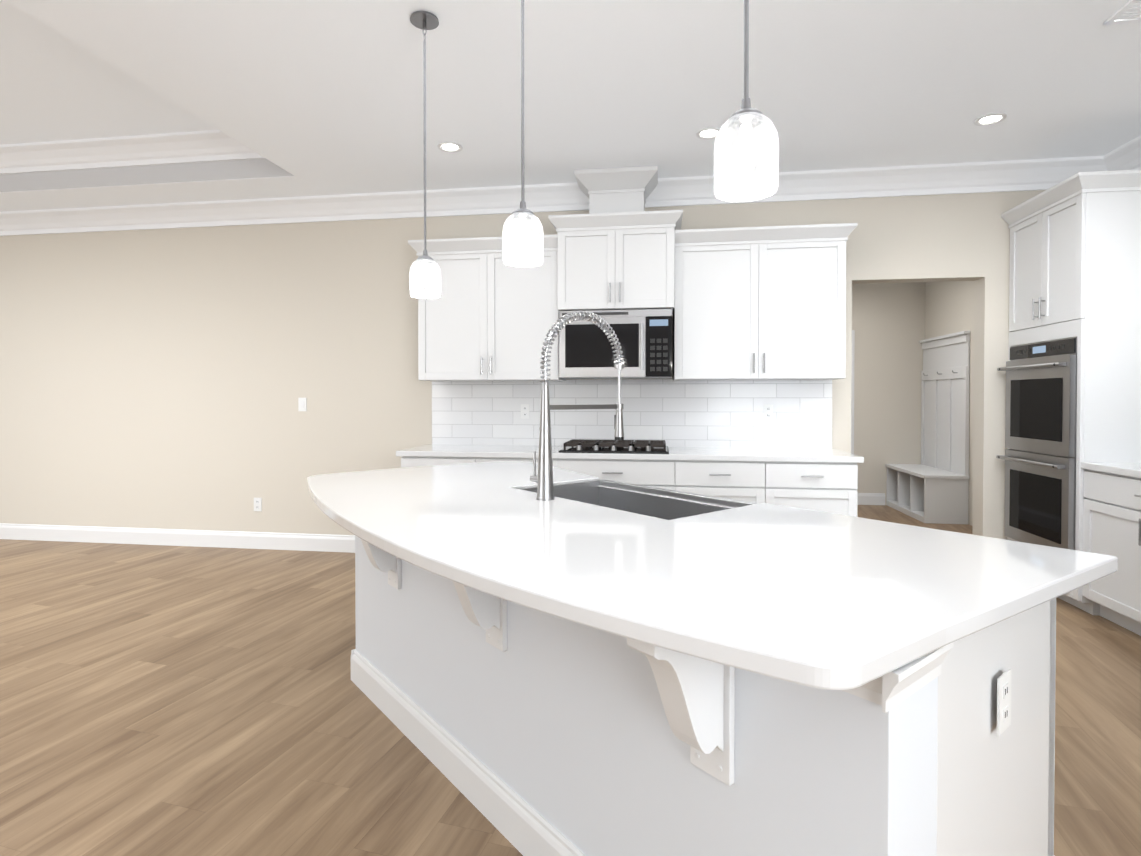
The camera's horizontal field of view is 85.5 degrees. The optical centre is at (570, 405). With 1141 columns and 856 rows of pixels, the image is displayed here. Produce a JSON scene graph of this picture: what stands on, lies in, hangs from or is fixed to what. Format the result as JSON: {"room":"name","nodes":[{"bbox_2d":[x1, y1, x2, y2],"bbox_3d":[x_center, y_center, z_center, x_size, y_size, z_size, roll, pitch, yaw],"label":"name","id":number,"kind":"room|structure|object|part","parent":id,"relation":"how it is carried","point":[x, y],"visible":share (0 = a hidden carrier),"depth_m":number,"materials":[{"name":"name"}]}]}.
{"room":"kitchen","nodes":[
{"label":"kitchen","id":0,"kind":"room"},
{"bbox_2d":[0,190,1044,539],"bbox_3d":[-2.419,-0.497,5.323,12.880,3.450,0.150,0,1,8],"label":"wall","id":1,"kind":"structure","parent":0,"point":[160,378],"depth_m":5.29,"materials":[{"name":"beige paint"}]},
{"bbox_2d":[0,523,354,552],"bbox_3d":[-4.900,1.153,5.621,7.530,0.142,0.017,0,1,8],"label":"baseboard","id":2,"kind":"structure","parent":1,"relation":"attached to","point":[240,539],"depth_m":5.40,"materials":[{"name":"white"}]},
{"bbox_2d":[254,498,261,510],"bbox_3d":[-2.688,0.848,5.298,0.072,0.116,0.008,0,1,8],"label":"electrical outlet plate","id":3,"kind":"object","parent":1,"relation":"attached to","point":[257,504],"visible":1,"depth_m":5.29,"materials":[{"name":"white plastic"}]},
{"bbox_2d":[298,398,306,410],"bbox_3d":[-2.272,-0.011,5.226,0.072,0.116,0.010,0,1,8],"label":"switch plate","id":4,"kind":"object","parent":1,"relation":"attached to","point":[302,404],"visible":1,"depth_m":5.22,"materials":[{"name":"white plastic"}]},
{"bbox_2d":[416,238,563,381],"bbox_3d":[-0.600,-0.713,4.798,1.090,1.033,0.349,0,1,8],"label":"upper cabinet","id":5,"kind":"object","parent":1,"relation":"attached to","point":[491,319],"depth_m":4.63,"materials":[{"name":"white wood"}]},
{"bbox_2d":[0,156,1103,235],"bbox_3d":[-2.439,-1.633,5.166,12.580,0.175,0.135,0,1,8],"label":"crown molding","id":6,"kind":"structure","parent":1,"relation":"attached to","point":[851,183],"depth_m":4.86,"materials":[{"name":"white wood"}]},
{"bbox_2d":[556,214,675,297],"bbox_3d":[0.350,-1.023,4.620,0.840,0.648,0.419,0,1,8],"label":"upper cabinet","id":7,"kind":"object","parent":1,"relation":"attached to","point":[601,255],"depth_m":4.41,"materials":[{"name":"white wood"}]},
{"bbox_2d":[559,309,671,378],"bbox_3d":[0.346,-0.448,4.603,0.810,0.480,0.469,0,1,8],"label":"microwave","id":8,"kind":"object","parent":7,"relation":"attached to","point":[644,336],"depth_m":4.41,"materials":[{"name":"silver metal"}]},
{"bbox_2d":[588,174,647,217],"bbox_3d":[0.358,-1.521,4.673,0.400,0.313,0.300,0,1,8],"label":"cover","id":9,"kind":"object","parent":1,"relation":"attached to","point":[607,193],"depth_m":4.51,"materials":[{"name":"white wood"}]},
{"bbox_2d":[432,379,831,448],"bbox_3d":[0.409,0.057,4.832,3.120,0.525,0.009,0,1,8],"label":"backsplash","id":10,"kind":"structure","parent":1,"relation":"attached to","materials":[{"name":"tile"}]},
{"bbox_2d":[648,294,675,381],"bbox_3d":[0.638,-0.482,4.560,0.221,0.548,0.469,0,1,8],"label":"control panel","id":11,"kind":"object","parent":1,"relation":"attached to","point":[661,307],"depth_m":4.37,"materials":[{"name":"black plastic"}]},
{"bbox_2d":[672,226,847,381],"bbox_3d":[1.349,-0.709,4.514,1.170,1.033,0.349,0,1,8],"label":"upper cabinet","id":12,"kind":"object","parent":1,"relation":"attached to","point":[752,305],"depth_m":4.34,"materials":[{"name":"white wood"}]},
{"bbox_2d":[0,505,1140,855],"bbox_3d":[-2.900,1.320,2.035,13.180,0.100,13.260,0,1,8],"label":"floor","id":13,"kind":"structure","parent":0,"point":[180,701],"depth_m":2.47,"materials":[{"name":"brown wood"}]},
{"bbox_2d":[401,458,475,467],"bbox_3d":[-0.902,0.798,4.720,0.560,0.875,0.629,0,1,8],"label":"base cabinet","id":14,"kind":"object","parent":13,"relation":"on","point":[405,462],"depth_m":4.41,"materials":[{"name":"white wood"}]},
{"bbox_2d":[476,458,563,468],"bbox_3d":[-0.353,0.799,4.640,0.666,0.875,0.629,0,1,8],"label":"base cabinet","id":15,"kind":"object","parent":13,"relation":"on","point":[557,462],"depth_m":4.33,"materials":[{"name":"white wood"}]},
{"bbox_2d":[564,458,675,490],"bbox_3d":[0.335,0.800,4.540,0.840,0.875,0.629,0,1,8],"label":"base cabinet","id":16,"kind":"object","parent":13,"relation":"on","point":[662,475],"depth_m":4.21,"materials":[{"name":"white wood"}]},
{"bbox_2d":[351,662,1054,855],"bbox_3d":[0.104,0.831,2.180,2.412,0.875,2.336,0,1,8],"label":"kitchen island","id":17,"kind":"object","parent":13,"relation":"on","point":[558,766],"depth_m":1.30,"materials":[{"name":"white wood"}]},
{"bbox_3d":[0.107,0.831,2.183,0.944,0.875,2.423,-1,1,-39],"label":"molding","id":18,"kind":"part","parent":17,"relation":"part of","materials":[{"name":"white wood"}]},
{"bbox_2d":[307,462,1117,709],"bbox_3d":[0.029,0.372,2.295,2.778,0.040,2.706,0,1,8],"label":"island countertop","id":19,"kind":"structure","parent":17,"relation":"on","point":[493,567],"depth_m":1.46,"materials":[{"name":"white stone"}]},
{"bbox_2d":[529,310,623,500],"bbox_3d":[0.032,-0.013,2.448,0.434,0.725,0.119,-1,1,-39],"label":"faucet","id":20,"kind":"object","parent":19,"relation":"on","point":[544,480],"depth_m":2.32,"materials":[{"name":"silver metal"}]},
{"bbox_2d":[520,479,758,519],"bbox_3d":[0.232,0.485,2.448,0.521,0.250,0.892,-1,1,-39],"label":"sink","id":21,"kind":"object","parent":19,"relation":"in","point":[665,504],"depth_m":2.69,"materials":[{"name":"silver metal"}]},
{"bbox_2d":[676,462,767,502],"bbox_3d":[1.014,0.801,4.441,0.648,0.875,0.629,0,1,8],"label":"base cabinet","id":22,"kind":"object","parent":13,"relation":"on","point":[741,481],"depth_m":4.12,"materials":[{"name":"white wood"}]},
{"bbox_2d":[768,462,859,516],"bbox_3d":[1.621,0.802,4.353,0.580,0.875,0.629,0,1,8],"label":"base cabinet","id":23,"kind":"object","parent":13,"relation":"on","point":[829,487],"depth_m":4.04,"materials":[{"name":"white wood"}]},
{"bbox_2d":[396,442,863,461],"bbox_3d":[0.363,0.343,4.522,3.180,0.040,0.645,0,1,8],"label":"countertop","id":24,"kind":"structure","parent":23,"relation":"on","point":[436,449],"depth_m":4.30,"materials":[{"name":"white stone"}]},
{"bbox_2d":[556,438,667,453],"bbox_3d":[0.331,0.294,4.506,0.760,0.058,0.515,0,1,8],"label":"cooktop","id":25,"kind":"object","parent":24,"relation":"in","point":[570,445],"depth_m":4.36,"materials":[{"name":"black metal"}]},
{"bbox_2d":[885,331,969,523],"bbox_3d":[3.935,0.218,6.863,0.435,1.980,1.100,0,1,8],"label":"hall tree","id":26,"kind":"object","parent":13,"relation":"on","point":[933,487],"visible":1,"depth_m":6.68,"materials":[{"name":"white wood"}]},
{"bbox_2d":[996,169,1140,635],"bbox_3d":[3.289,-0.056,3.498,0.747,2.615,1.820,0,1,8],"label":"tall cabinet","id":27,"kind":"object","parent":13,"relation":"on","point":[1071,457],"depth_m":3.68,"materials":[{"name":"white wood"}]},
{"bbox_2d":[996,337,1076,549],"bbox_3d":[3.191,0.262,4.044,0.398,1.361,0.701,0,1,8],"label":"double oven","id":28,"kind":"object","parent":27,"relation":"in","point":[1040,457],"depth_m":3.98,"materials":[{"name":"silver metal"}]},
{"bbox_2d":[1081,462,1140,477],"bbox_3d":[3.283,0.311,3.111,0.645,0.140,1.044,0,1,8],"label":"countertop","id":29,"kind":"structure","parent":27,"relation":"on","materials":[{"name":"white stone"}]},
{"bbox_2d":[0,0,1140,211],"bbox_3d":[-3.120,-1.880,0.480,12.580,0.440,9.600,0,1,8],"label":"ceiling","id":30,"kind":"structure","parent":0,"point":[319,97],"depth_m":3.34,"materials":[{"name":"white paint"}]},
{"bbox_2d":[0,130,263,173],"bbox_3d":[-4.812,-1.950,4.932,5.550,0.175,0.135,0,1,8],"label":"crown molding","id":31,"kind":"structure","parent":30,"relation":"attached to","point":[208,145],"depth_m":4.73,"materials":[{"name":"white wood"}]},
{"bbox_2d":[409,11,440,298],"bbox_3d":[-0.636,-1.084,2.693,0.136,1.210,0.136,0,1,8],"label":"pendant light","id":32,"kind":"object","parent":30,"relation":"hanging from","point":[424,20],"visible":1,"depth_m":2.69,"materials":[{"name":"white glass"}]},
{"bbox_2d":[437,141,462,152],"bbox_3d":[-0.792,-1.700,4.055,0.164,0.010,0.164,0,1,8],"label":"recessed light","id":33,"kind":"object","parent":30,"relation":"in","point":[450,147],"visible":1,"depth_m":4.05,"materials":[{"name":"white plastic"}]},
{"bbox_2d":[502,0,543,266],"bbox_3d":[-0.157,-1.075,2.026,0.136,1.210,0.136,0,1,8],"label":"pendant light","id":34,"kind":"object","parent":30,"relation":"hanging from","point":[522,215],"visible":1,"depth_m":2.02,"materials":[{"name":"white glass"}]},
{"bbox_2d":[696,127,719,139],"bbox_3d":[0.865,-1.697,3.844,0.164,0.010,0.164,0,1,8],"label":"recessed light","id":35,"kind":"object","parent":30,"relation":"in","point":[707,133],"visible":0.81,"depth_m":3.85,"materials":[{"name":"white plastic"}]},
{"bbox_2d":[714,0,778,201],"bbox_3d":[0.380,-1.066,1.328,0.136,1.210,0.136,0,1,8],"label":"pendant light","id":36,"kind":"object","parent":30,"relation":"hanging from","point":[745,119],"visible":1,"depth_m":1.32,"materials":[{"name":"white glass"}]},
{"bbox_2d":[974,112,1006,125],"bbox_3d":[2.484,-1.695,3.649,0.164,0.010,0.164,0,1,8],"label":"recessed light","id":37,"kind":"object","parent":30,"relation":"in","point":[990,119],"visible":1,"depth_m":3.64,"materials":[{"name":"white plastic"}]},
{"bbox_2d":[1103,0,1140,24],"bbox_3d":[2.505,-1.680,2.545,0.360,0.011,0.300,0,1,8],"label":"ceiling vent","id":38,"kind":"object","parent":30,"relation":"in","point":[1129,12],"visible":0.96,"depth_m":2.65,"materials":[{"name":"white"}]},
{"bbox_2d":[1104,136,1140,170],"bbox_3d":[3.038,-1.561,-0.411,0.135,0.175,9.300,0,1,8],"label":"crown molding","id":39,"kind":"structure","parent":30,"relation":"attached to","point":[1128,156],"depth_m":4.08,"materials":[{"name":"white wood"}]},
{"bbox_2d":[556,298,647,381],"bbox_3d":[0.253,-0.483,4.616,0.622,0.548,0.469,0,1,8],"label":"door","id":40,"kind":"structure","parent":0,"point":[583,350],"depth_m":4.43,"materials":[{"name":"white metal"}]},
{"bbox_2d":[852,282,924,504],"bbox_3d":[3.143,-0.252,7.609,2.230,2.900,0.150,0,1,8],"label":"wall","id":41,"kind":"structure","parent":0,"point":[888,323],"depth_m":7.43,"materials":[{"name":"beige paint"}]},
{"bbox_2d":[851,330,854,453],"bbox_3d":[2.961,0.142,7.514,0.950,2.115,0.093,0,1,8],"label":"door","id":42,"kind":"structure","parent":41,"relation":"in","point":[852,400],"depth_m":7.47,"materials":[{"name":"white wood"}]},
{"bbox_2d":[857,493,884,504],"bbox_3d":[3.616,1.129,7.474,0.370,0.142,0.017,0,1,8],"label":"baseboard","id":43,"kind":"structure","parent":41,"relation":"attached to","point":[863,498],"depth_m":7.46,"materials":[{"name":"white wood"}]},
{"bbox_2d":[925,281,974,525],"bbox_3d":[3.398,-0.443,1.097,0.150,3.450,12.960,0,1,8],"label":"wall","id":44,"kind":"structure","parent":0,"point":[949,307],"depth_m":6.59,"materials":[{"name":"beige paint"}]}
]}

